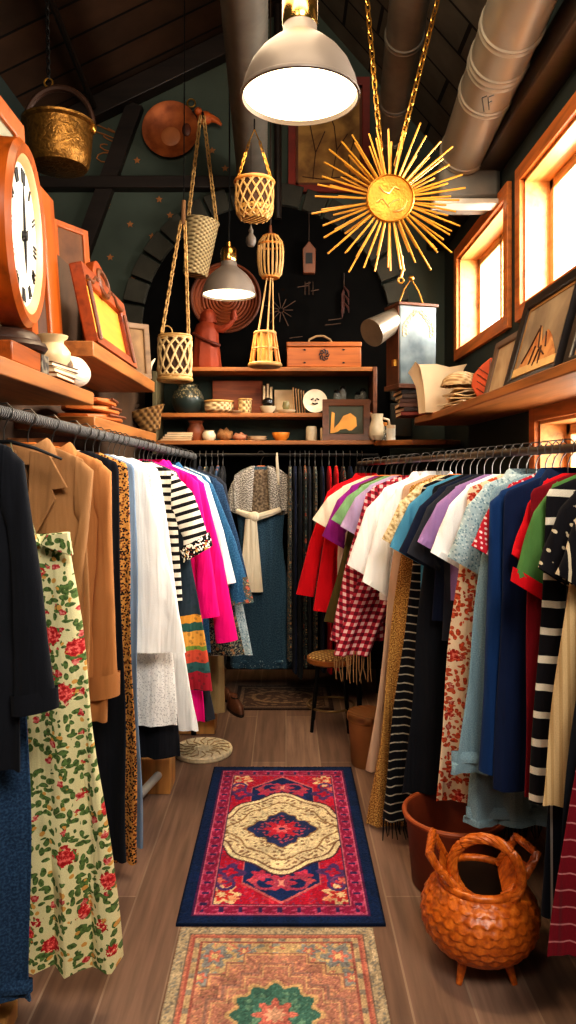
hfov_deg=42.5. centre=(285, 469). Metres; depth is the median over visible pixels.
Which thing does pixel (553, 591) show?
dress
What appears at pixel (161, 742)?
skirt
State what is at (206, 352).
figurine
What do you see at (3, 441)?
clothes hanger
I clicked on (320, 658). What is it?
stool
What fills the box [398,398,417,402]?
book
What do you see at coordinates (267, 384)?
book
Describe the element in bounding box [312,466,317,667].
dress
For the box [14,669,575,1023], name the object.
floor
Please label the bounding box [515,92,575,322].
window
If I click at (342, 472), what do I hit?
dress
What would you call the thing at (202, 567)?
coat
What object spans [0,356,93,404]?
wall shelf
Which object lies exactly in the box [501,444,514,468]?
clothes hanger
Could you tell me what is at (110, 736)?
dress
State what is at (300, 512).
dress
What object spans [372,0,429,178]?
air duct
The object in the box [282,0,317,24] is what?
socket
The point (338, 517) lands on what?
shirt
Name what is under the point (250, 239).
gourd
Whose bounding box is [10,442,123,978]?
dress
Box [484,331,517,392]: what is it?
picture
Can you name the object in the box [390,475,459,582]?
shirt
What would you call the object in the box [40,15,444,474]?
wall
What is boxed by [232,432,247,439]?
coral
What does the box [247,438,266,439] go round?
plate
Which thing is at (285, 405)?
pot
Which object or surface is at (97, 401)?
leather bag
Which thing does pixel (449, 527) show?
blouse
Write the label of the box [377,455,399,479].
clothes hanger
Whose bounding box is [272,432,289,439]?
bowl
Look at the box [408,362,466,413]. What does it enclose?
paper bag
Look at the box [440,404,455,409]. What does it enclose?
folded cloth
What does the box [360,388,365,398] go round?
glass jar
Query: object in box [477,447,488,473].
clothes hanger
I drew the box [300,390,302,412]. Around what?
book
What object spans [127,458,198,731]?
dress
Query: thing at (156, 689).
dress
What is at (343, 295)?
string
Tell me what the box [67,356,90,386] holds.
vase
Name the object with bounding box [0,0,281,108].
ceiling
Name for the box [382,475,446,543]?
blouse
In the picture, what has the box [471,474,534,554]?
blouse
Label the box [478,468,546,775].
dress
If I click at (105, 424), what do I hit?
wall shelf
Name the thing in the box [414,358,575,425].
wall shelf
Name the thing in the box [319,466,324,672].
dress
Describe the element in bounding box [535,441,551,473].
clothes hanger
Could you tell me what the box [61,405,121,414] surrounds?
leather bag
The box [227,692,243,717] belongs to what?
shoe
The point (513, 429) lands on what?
wall
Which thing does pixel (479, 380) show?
clay piece
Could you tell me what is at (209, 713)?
skirt
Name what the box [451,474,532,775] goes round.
dress
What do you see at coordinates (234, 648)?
dress
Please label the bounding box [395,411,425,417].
book
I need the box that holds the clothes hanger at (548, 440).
[544,440,558,466]
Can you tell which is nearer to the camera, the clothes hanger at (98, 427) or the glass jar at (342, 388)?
the clothes hanger at (98, 427)
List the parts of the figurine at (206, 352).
sash, arm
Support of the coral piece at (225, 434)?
on the shelf unit at (327, 380)
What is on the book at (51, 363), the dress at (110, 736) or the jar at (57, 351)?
the jar at (57, 351)
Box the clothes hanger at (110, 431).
[110,431,119,454]
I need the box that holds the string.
[341,273,348,317]
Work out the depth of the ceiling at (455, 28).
4.99 m
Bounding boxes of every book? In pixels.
[49,361,77,373]
[49,366,76,378]
[49,372,74,383]
[263,385,265,398]
[266,383,269,397]
[274,389,293,412]
[292,387,294,412]
[295,388,297,412]
[297,389,299,412]
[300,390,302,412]
[393,389,416,396]
[394,403,417,409]
[395,394,416,401]
[395,407,417,413]
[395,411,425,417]
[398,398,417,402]
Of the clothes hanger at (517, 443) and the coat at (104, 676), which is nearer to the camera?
the coat at (104, 676)
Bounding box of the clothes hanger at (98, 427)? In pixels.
[95,427,105,452]
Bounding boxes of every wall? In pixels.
[0,76,39,176]
[0,254,144,459]
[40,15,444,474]
[445,0,575,474]
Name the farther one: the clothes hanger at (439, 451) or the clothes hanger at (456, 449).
the clothes hanger at (439, 451)
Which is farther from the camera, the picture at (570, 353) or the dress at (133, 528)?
the dress at (133, 528)
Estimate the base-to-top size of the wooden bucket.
0.266 m
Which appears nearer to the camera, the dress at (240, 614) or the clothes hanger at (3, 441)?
the clothes hanger at (3, 441)
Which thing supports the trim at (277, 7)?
attached to the wall at (131, 220)
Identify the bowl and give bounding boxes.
[204,399,233,412]
[260,406,275,412]
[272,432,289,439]
[372,435,383,439]
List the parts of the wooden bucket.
lid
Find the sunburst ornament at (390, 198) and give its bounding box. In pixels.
[311,0,465,283]
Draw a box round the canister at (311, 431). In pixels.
[306,426,316,439]
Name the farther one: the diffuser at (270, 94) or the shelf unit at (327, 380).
the shelf unit at (327, 380)
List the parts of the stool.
leg, seat, leg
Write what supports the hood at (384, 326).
attached to the lantern box at (408, 329)
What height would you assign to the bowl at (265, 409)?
0.050 m
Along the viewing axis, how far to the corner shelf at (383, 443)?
4.95 m
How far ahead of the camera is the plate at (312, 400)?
5.29 m
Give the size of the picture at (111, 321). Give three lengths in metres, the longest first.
0.681 x 0.231 x 0.012 m
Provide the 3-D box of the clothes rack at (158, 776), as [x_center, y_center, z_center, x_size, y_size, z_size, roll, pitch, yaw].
[-0.716,0.647,2.823,0.405,1.706,3.093,0,0,4]
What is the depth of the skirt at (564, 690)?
1.88 m
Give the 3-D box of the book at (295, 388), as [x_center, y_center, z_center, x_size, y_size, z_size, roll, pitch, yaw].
[0.077,-0.499,5.400,0.024,0.184,0.130,0,0,0]
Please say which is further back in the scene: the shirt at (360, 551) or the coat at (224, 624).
the coat at (224, 624)
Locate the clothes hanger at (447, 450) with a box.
[444,450,454,473]
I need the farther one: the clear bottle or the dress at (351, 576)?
the clear bottle
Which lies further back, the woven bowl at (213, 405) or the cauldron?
the woven bowl at (213, 405)
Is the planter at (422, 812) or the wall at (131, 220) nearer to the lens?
the planter at (422, 812)
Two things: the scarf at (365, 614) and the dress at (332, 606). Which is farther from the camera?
the dress at (332, 606)
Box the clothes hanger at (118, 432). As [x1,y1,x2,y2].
[115,432,124,455]
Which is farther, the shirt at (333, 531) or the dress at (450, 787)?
the shirt at (333, 531)
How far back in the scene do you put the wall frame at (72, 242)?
3.94 m
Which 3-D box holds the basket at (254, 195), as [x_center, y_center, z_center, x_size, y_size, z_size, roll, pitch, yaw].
[-0.179,-1.705,4.200,0.236,0.575,0.236,0,0,19]
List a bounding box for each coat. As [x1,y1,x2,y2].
[3,438,93,682]
[53,442,119,722]
[138,459,219,618]
[166,460,237,642]
[190,468,246,575]
[195,469,229,506]
[296,473,377,596]
[313,476,365,611]
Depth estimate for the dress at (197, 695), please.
3.29 m
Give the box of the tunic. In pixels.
[112,455,185,652]
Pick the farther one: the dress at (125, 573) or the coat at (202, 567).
the coat at (202, 567)
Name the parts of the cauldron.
chain, bail handle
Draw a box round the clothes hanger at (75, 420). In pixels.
[70,420,81,450]
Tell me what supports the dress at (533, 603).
hanging from the clothes hanger
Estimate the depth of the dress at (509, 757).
2.20 m
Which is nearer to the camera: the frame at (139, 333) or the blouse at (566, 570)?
the blouse at (566, 570)
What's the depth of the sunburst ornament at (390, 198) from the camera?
3.20 m
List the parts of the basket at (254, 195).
chain, chain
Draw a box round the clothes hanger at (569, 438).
[559,438,573,472]
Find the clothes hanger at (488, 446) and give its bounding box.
[485,446,497,473]
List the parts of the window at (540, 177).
sash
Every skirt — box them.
[0,716,32,1003]
[139,717,179,759]
[190,559,214,721]
[463,772,547,828]
[543,583,575,807]
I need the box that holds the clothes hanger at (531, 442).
[527,442,541,472]
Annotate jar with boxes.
[37,333,70,364]
[187,420,204,439]
[333,390,339,398]
[340,386,345,398]
[354,392,360,398]
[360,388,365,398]
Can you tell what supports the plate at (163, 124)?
attached to the wall at (131, 220)
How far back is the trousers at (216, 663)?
3.99 m
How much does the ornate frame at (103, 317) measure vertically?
0.437 m
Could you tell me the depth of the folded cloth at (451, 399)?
3.85 m
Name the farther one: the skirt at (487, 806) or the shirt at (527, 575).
the skirt at (487, 806)
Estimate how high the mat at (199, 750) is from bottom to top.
0.031 m
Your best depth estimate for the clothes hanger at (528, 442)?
2.46 m
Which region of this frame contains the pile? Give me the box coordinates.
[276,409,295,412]
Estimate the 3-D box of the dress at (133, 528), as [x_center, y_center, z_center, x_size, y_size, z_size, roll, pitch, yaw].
[-0.701,0.657,2.698,0.367,1.430,0.074,0,0,0]
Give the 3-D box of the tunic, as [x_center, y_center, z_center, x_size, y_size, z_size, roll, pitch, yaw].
[-0.695,0.311,2.759,0.648,0.735,0.056,0,0,0]
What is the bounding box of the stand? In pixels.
[0,326,47,354]
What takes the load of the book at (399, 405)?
on the book at (402, 408)
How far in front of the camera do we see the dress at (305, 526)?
4.81 m
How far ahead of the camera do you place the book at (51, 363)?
2.48 m
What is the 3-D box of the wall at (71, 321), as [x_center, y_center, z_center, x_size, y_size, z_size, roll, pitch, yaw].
[-1.490,0.250,2.350,0.860,2.500,6.500,0,0,0]
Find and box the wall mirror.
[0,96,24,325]
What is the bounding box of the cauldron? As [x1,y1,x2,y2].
[20,0,96,178]
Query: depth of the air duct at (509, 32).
3.38 m
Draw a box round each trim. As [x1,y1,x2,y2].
[39,176,236,191]
[47,0,96,107]
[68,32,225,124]
[81,103,143,257]
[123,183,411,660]
[274,3,281,219]
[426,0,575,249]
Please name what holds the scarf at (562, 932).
hanging from the clothes hanger
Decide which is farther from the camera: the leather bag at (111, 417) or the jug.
the jug
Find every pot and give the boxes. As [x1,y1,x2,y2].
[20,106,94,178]
[172,383,203,412]
[202,430,215,439]
[262,398,273,405]
[282,401,289,408]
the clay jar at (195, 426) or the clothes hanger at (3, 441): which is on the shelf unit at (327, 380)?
the clay jar at (195, 426)
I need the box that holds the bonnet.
[440,371,473,388]
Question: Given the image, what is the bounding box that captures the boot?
[224,668,230,702]
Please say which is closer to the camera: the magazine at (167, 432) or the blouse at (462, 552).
the blouse at (462, 552)
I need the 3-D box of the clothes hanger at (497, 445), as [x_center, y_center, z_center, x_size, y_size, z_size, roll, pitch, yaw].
[0.765,-0.009,2.647,0.307,0.161,0.012,0,0,0]
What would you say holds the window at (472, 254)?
in the wall at (513, 429)
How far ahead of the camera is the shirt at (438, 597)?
2.76 m
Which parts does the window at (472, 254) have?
sash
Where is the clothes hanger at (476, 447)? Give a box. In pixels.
[470,447,481,473]
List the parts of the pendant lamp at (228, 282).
lamp shade, lamp cord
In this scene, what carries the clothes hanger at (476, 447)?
hanging from the clothes rack at (565, 448)
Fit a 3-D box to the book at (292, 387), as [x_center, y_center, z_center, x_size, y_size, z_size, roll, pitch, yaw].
[0.058,-0.502,5.400,0.024,0.190,0.130,0,0,0]
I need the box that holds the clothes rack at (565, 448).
[357,443,575,705]
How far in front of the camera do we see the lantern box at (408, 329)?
4.54 m
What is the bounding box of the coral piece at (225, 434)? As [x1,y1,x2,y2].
[216,427,232,439]
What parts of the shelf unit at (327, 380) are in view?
panel, panel, panel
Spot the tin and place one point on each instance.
(390, 428)
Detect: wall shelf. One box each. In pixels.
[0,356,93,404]
[14,416,155,441]
[64,341,154,391]
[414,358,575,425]
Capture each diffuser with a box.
[203,289,253,298]
[244,68,355,120]
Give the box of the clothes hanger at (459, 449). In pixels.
[455,449,466,474]
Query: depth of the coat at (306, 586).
4.29 m
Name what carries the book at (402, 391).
on the book at (397, 398)
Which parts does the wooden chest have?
handle, lid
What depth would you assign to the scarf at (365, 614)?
3.48 m
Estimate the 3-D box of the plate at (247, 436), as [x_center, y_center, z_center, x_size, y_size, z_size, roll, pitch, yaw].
[-0.208,-0.231,5.300,0.146,0.020,0.146,0,0,0]
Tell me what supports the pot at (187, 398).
on the shelf unit at (327, 380)
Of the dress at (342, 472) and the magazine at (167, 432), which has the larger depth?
the magazine at (167, 432)
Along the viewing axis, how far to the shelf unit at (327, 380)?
5.45 m
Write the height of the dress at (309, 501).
1.293 m
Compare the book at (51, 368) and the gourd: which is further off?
the gourd
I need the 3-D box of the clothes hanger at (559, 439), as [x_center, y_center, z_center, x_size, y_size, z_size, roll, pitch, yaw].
[0.836,-0.014,2.256,0.333,0.161,0.012,0,0,0]
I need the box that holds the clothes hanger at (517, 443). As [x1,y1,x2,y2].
[509,443,522,468]
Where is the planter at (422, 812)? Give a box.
[402,792,505,891]
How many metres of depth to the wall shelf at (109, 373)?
3.41 m
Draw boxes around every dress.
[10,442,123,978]
[79,451,126,863]
[96,453,136,864]
[105,454,142,848]
[118,456,176,726]
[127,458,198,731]
[150,461,211,690]
[155,462,204,721]
[182,466,244,655]
[185,467,252,655]
[209,466,214,474]
[215,466,219,476]
[220,466,226,668]
[230,466,291,668]
[287,466,292,661]
[292,466,297,674]
[297,466,302,679]
[303,466,307,668]
[307,466,311,665]
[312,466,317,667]
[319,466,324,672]
[324,476,382,622]
[325,466,332,674]
[330,475,403,641]
[332,466,338,671]
[340,466,346,671]
[347,466,352,479]
[362,466,366,662]
[365,475,435,772]
[366,475,440,827]
[382,475,541,840]
[402,475,466,794]
[436,474,503,802]
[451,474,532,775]
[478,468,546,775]
[493,467,575,792]
[524,473,575,796]
[529,478,575,804]
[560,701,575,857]
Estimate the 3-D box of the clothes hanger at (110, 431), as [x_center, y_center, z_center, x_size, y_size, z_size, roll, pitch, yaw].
[-0.679,-0.075,2.911,0.259,0.161,0.012,0,0,0]
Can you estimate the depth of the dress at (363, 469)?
4.83 m
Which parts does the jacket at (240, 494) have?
panel, panel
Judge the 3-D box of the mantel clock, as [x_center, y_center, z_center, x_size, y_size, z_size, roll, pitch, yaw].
[-0.823,-0.713,2.252,0.090,0.557,0.557,0,0,-8]
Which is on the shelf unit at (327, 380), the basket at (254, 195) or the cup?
the cup
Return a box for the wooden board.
[212,381,262,412]
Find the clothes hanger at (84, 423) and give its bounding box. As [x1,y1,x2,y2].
[81,423,91,450]
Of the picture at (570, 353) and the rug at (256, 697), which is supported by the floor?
the rug at (256, 697)
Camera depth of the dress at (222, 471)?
4.90 m
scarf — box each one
[235,507,280,591]
[334,475,409,684]
[547,771,575,956]
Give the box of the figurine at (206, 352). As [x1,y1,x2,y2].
[192,309,237,366]
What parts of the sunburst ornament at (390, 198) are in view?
chain, chain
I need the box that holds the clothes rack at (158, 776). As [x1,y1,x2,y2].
[0,405,216,796]
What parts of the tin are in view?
lid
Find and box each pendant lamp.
[201,98,255,300]
[240,0,359,125]
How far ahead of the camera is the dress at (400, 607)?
3.08 m
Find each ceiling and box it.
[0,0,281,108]
[318,0,486,150]
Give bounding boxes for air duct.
[220,0,267,179]
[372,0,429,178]
[431,0,556,214]
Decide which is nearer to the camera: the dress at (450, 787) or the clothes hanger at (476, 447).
the dress at (450, 787)
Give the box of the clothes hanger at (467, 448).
[463,448,474,474]
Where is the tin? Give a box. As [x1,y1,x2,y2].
[386,425,395,439]
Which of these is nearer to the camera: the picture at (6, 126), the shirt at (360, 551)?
the picture at (6, 126)
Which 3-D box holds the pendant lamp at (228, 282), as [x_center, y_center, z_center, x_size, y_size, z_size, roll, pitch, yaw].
[-0.366,-2.204,4.750,0.352,2.168,0.352,0,0,-4]
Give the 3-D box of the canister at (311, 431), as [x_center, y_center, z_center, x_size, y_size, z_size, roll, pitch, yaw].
[0.181,-0.259,5.260,0.080,0.104,0.080,0,0,0]
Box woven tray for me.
[190,262,260,332]
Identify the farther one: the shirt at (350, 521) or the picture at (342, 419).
the picture at (342, 419)
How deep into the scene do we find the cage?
4.81 m
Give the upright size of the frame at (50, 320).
0.761 m
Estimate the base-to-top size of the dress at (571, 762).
0.946 m
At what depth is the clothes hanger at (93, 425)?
2.70 m
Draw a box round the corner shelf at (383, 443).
[372,440,460,447]
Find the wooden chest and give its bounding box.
[286,335,361,366]
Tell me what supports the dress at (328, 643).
hanging from the clothes hanger
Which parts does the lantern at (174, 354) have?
rope handle, hanging cord, rope handle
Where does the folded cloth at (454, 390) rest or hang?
on the folded cloth at (466, 392)
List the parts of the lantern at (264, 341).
cord, lamp shade, cord, cord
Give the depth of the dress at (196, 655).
3.21 m
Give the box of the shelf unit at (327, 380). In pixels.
[152,367,376,452]
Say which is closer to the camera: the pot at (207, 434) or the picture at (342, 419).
the picture at (342, 419)
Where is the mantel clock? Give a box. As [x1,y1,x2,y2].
[0,135,45,327]
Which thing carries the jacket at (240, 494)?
attached to the dress at (266, 617)
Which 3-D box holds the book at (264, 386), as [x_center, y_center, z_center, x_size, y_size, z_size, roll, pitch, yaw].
[-0.158,-0.509,5.430,0.022,0.210,0.130,0,0,0]
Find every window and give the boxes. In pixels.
[454,181,511,361]
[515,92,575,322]
[529,398,575,468]
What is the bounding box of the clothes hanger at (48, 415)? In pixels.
[47,415,59,446]
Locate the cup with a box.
[238,398,251,412]
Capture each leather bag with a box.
[57,412,125,422]
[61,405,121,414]
[94,397,118,406]
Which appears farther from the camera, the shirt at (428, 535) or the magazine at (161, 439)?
the magazine at (161, 439)
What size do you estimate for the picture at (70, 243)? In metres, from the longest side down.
0.246 x 0.186 x 0.006 m
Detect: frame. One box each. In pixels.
[22,186,62,334]
[55,219,89,264]
[69,261,136,368]
[128,322,151,378]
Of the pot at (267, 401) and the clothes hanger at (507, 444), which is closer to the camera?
the clothes hanger at (507, 444)
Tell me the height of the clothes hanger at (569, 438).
0.161 m
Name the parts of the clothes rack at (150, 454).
rail, post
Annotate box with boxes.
[0,340,48,374]
[0,999,17,1023]
[360,275,438,391]
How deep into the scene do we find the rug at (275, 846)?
2.86 m
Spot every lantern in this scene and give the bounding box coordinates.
[157,0,192,383]
[248,277,281,368]
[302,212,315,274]
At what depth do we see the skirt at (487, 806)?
2.38 m
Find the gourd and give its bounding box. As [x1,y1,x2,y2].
[246,225,255,246]
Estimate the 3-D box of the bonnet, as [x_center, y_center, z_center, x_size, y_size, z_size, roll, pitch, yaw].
[0.955,-0.494,4.020,0.230,0.080,0.230,0,0,0]
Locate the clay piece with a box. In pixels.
[471,358,491,395]
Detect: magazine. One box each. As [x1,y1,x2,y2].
[161,439,191,439]
[163,436,192,438]
[165,434,192,436]
[167,432,192,433]
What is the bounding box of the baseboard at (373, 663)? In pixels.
[225,661,381,668]
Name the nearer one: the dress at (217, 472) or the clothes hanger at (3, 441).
the clothes hanger at (3, 441)
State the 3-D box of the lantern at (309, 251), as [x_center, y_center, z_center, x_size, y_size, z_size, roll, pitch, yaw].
[0.172,-1.756,5.539,0.100,0.584,0.085,0,0,0]
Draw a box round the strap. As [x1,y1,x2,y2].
[276,453,279,484]
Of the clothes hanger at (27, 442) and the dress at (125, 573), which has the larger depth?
the dress at (125, 573)
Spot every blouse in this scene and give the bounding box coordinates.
[138,460,212,600]
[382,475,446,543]
[431,474,499,568]
[448,469,538,573]
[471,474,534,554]
[538,491,575,587]
[555,519,575,586]
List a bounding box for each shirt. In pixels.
[173,465,235,583]
[312,476,372,574]
[322,476,378,548]
[331,476,389,524]
[340,476,396,533]
[347,471,422,600]
[362,471,452,595]
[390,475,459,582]
[399,474,476,620]
[407,474,483,640]
[417,474,491,600]
[510,475,575,599]
[512,473,569,559]
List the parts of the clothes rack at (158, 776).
rail, post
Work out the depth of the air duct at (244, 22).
3.64 m
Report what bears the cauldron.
hanging from the ceiling at (113, 41)
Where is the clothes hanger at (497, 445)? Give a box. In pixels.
[492,445,505,473]
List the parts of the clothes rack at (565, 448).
post, rail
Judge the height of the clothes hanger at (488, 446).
0.161 m
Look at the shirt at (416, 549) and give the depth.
2.70 m
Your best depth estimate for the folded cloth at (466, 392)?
3.94 m
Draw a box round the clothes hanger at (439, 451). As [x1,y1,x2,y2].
[436,451,446,474]
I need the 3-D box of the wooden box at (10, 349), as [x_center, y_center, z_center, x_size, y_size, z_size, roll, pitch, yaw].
[-0.832,-0.331,2.195,0.157,0.058,0.310,0,0,0]
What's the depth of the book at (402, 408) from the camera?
4.54 m
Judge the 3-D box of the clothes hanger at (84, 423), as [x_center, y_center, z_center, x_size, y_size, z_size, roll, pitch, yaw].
[-0.713,-0.085,2.625,0.278,0.163,0.019,0,0,0]
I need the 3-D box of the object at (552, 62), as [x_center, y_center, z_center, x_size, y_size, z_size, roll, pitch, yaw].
[1.130,-1.730,2.400,0.140,0.140,6.400,0,0,0]
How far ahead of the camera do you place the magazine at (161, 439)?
5.25 m
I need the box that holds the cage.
[257,0,283,280]
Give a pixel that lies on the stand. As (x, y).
(29, 339)
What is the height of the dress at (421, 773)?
1.217 m
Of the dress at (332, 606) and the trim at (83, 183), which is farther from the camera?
the trim at (83, 183)
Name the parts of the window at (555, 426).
sash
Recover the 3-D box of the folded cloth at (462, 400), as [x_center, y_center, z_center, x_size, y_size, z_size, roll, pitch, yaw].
[0.975,-0.358,3.980,0.208,0.017,0.320,0,0,-13]
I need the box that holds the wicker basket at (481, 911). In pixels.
[420,827,540,985]
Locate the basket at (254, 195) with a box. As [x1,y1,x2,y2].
[234,119,274,224]
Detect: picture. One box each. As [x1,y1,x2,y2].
[0,120,12,325]
[38,295,47,333]
[58,227,83,264]
[86,285,125,352]
[129,329,144,373]
[288,77,369,192]
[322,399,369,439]
[329,406,362,433]
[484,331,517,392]
[503,268,575,385]
[563,314,575,362]
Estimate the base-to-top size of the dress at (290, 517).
1.267 m
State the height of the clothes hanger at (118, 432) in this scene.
0.161 m
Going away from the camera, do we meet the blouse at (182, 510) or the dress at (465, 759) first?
the dress at (465, 759)
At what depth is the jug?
5.08 m
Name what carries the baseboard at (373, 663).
attached to the wall at (131, 220)
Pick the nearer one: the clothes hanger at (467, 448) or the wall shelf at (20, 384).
the wall shelf at (20, 384)
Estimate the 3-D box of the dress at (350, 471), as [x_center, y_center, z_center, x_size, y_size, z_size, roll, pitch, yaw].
[0.431,0.599,4.980,0.042,1.248,0.400,0,0,0]
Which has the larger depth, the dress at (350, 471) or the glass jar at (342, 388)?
the glass jar at (342, 388)
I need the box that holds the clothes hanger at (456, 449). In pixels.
[449,449,460,474]
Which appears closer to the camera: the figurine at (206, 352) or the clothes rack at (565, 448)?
the clothes rack at (565, 448)
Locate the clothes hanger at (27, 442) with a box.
[21,408,36,443]
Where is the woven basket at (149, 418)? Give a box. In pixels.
[132,404,164,431]
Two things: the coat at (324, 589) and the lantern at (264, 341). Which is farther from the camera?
the lantern at (264, 341)
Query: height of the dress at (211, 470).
1.247 m
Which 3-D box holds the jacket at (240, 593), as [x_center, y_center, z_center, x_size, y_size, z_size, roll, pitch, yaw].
[-0.588,0.430,3.655,0.858,0.940,0.080,0,0,-1]
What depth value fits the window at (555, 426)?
3.48 m
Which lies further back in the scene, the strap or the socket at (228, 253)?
the strap
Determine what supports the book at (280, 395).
on the shelf unit at (327, 380)
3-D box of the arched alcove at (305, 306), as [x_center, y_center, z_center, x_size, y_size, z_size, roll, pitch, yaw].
[-0.150,-0.355,5.560,2.180,3.590,0.080,0,0,0]
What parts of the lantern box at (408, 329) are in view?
plate, wire handle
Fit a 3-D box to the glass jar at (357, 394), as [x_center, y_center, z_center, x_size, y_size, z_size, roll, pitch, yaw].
[0.520,-0.530,5.360,0.052,0.071,0.051,0,0,0]
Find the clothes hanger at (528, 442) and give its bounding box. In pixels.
[518,442,532,473]
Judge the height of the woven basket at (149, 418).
0.209 m
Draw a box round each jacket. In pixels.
[0,443,58,772]
[171,462,253,652]
[228,466,297,514]
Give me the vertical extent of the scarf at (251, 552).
0.557 m
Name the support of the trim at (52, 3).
attached to the wall at (131, 220)
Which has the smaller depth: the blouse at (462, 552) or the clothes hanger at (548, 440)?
the clothes hanger at (548, 440)
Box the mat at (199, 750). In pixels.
[175,737,232,763]
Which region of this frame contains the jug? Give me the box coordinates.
[369,413,389,439]
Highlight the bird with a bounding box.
[192,107,221,125]
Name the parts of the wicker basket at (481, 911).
handle, ring handle, handle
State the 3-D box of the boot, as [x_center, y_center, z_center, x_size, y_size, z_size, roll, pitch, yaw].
[-0.411,1.410,4.870,0.086,0.180,0.265,0,0,-30]
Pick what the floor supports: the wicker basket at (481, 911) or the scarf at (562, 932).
the wicker basket at (481, 911)
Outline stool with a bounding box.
[306,650,354,733]
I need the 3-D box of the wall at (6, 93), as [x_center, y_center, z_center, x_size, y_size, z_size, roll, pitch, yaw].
[-1.920,-1.800,2.350,0.120,1.600,6.500,0,0,0]
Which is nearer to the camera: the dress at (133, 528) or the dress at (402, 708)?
the dress at (133, 528)
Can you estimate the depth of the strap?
4.92 m
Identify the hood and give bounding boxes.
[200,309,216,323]
[360,308,399,346]
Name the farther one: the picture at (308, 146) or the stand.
the picture at (308, 146)
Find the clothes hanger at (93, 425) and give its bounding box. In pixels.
[91,425,99,451]
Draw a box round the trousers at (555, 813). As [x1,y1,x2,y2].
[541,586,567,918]
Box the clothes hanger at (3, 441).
[0,402,61,459]
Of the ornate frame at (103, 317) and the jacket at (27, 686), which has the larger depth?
the ornate frame at (103, 317)
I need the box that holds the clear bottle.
[382,422,386,439]
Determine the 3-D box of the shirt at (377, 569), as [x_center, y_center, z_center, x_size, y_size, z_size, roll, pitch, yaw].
[0.660,0.286,3.230,0.656,0.564,0.080,0,0,-2]
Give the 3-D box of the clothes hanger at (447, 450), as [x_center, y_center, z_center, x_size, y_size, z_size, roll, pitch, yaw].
[0.685,-0.004,3.092,0.314,0.161,0.012,0,0,0]
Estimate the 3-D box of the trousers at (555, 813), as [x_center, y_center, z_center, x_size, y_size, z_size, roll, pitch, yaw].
[0.888,0.667,1.973,0.419,1.039,0.051,0,0,0]
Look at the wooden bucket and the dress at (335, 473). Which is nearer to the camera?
the wooden bucket
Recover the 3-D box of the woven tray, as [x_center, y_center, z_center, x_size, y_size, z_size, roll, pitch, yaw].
[-0.451,-1.285,5.530,0.532,0.532,0.059,0,0,0]
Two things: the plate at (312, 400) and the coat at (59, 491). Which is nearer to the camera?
the coat at (59, 491)
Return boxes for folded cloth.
[437,399,465,405]
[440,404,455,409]
[442,390,474,396]
[446,393,475,399]
[448,397,473,402]
[450,388,472,392]
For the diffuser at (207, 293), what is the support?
attached to the pendant lamp at (228, 282)
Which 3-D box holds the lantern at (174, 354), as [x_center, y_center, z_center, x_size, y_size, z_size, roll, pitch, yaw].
[-0.690,-1.853,4.600,0.226,2.612,0.226,0,0,19]
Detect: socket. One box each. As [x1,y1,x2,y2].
[221,242,236,261]
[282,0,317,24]
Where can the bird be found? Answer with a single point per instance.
(210, 118)
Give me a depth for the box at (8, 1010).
1.99 m
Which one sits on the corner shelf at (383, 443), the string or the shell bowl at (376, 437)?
the shell bowl at (376, 437)
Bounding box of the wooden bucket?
[347,705,375,769]
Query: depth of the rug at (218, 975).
2.17 m
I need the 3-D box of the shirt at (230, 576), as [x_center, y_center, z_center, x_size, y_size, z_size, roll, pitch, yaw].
[-0.599,0.277,3.574,0.715,0.605,0.066,0,0,0]
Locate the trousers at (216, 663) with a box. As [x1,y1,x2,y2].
[208,655,224,713]
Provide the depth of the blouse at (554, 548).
1.92 m
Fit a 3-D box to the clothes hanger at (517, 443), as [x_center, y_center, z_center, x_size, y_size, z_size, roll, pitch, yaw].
[0.788,-0.011,2.520,0.314,0.161,0.012,0,0,0]
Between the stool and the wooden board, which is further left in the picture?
the wooden board
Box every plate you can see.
[142,98,197,157]
[247,436,266,437]
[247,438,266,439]
[303,389,326,412]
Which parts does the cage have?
hanging cord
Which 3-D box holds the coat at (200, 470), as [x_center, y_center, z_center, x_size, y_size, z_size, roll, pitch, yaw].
[-0.534,0.470,4.112,0.590,0.950,0.074,0,0,0]
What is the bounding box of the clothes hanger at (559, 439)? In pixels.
[551,439,566,466]
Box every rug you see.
[158,926,391,1023]
[176,766,385,926]
[237,685,333,709]
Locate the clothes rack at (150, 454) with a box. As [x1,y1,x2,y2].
[148,453,379,692]
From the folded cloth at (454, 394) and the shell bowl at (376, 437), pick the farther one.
the shell bowl at (376, 437)

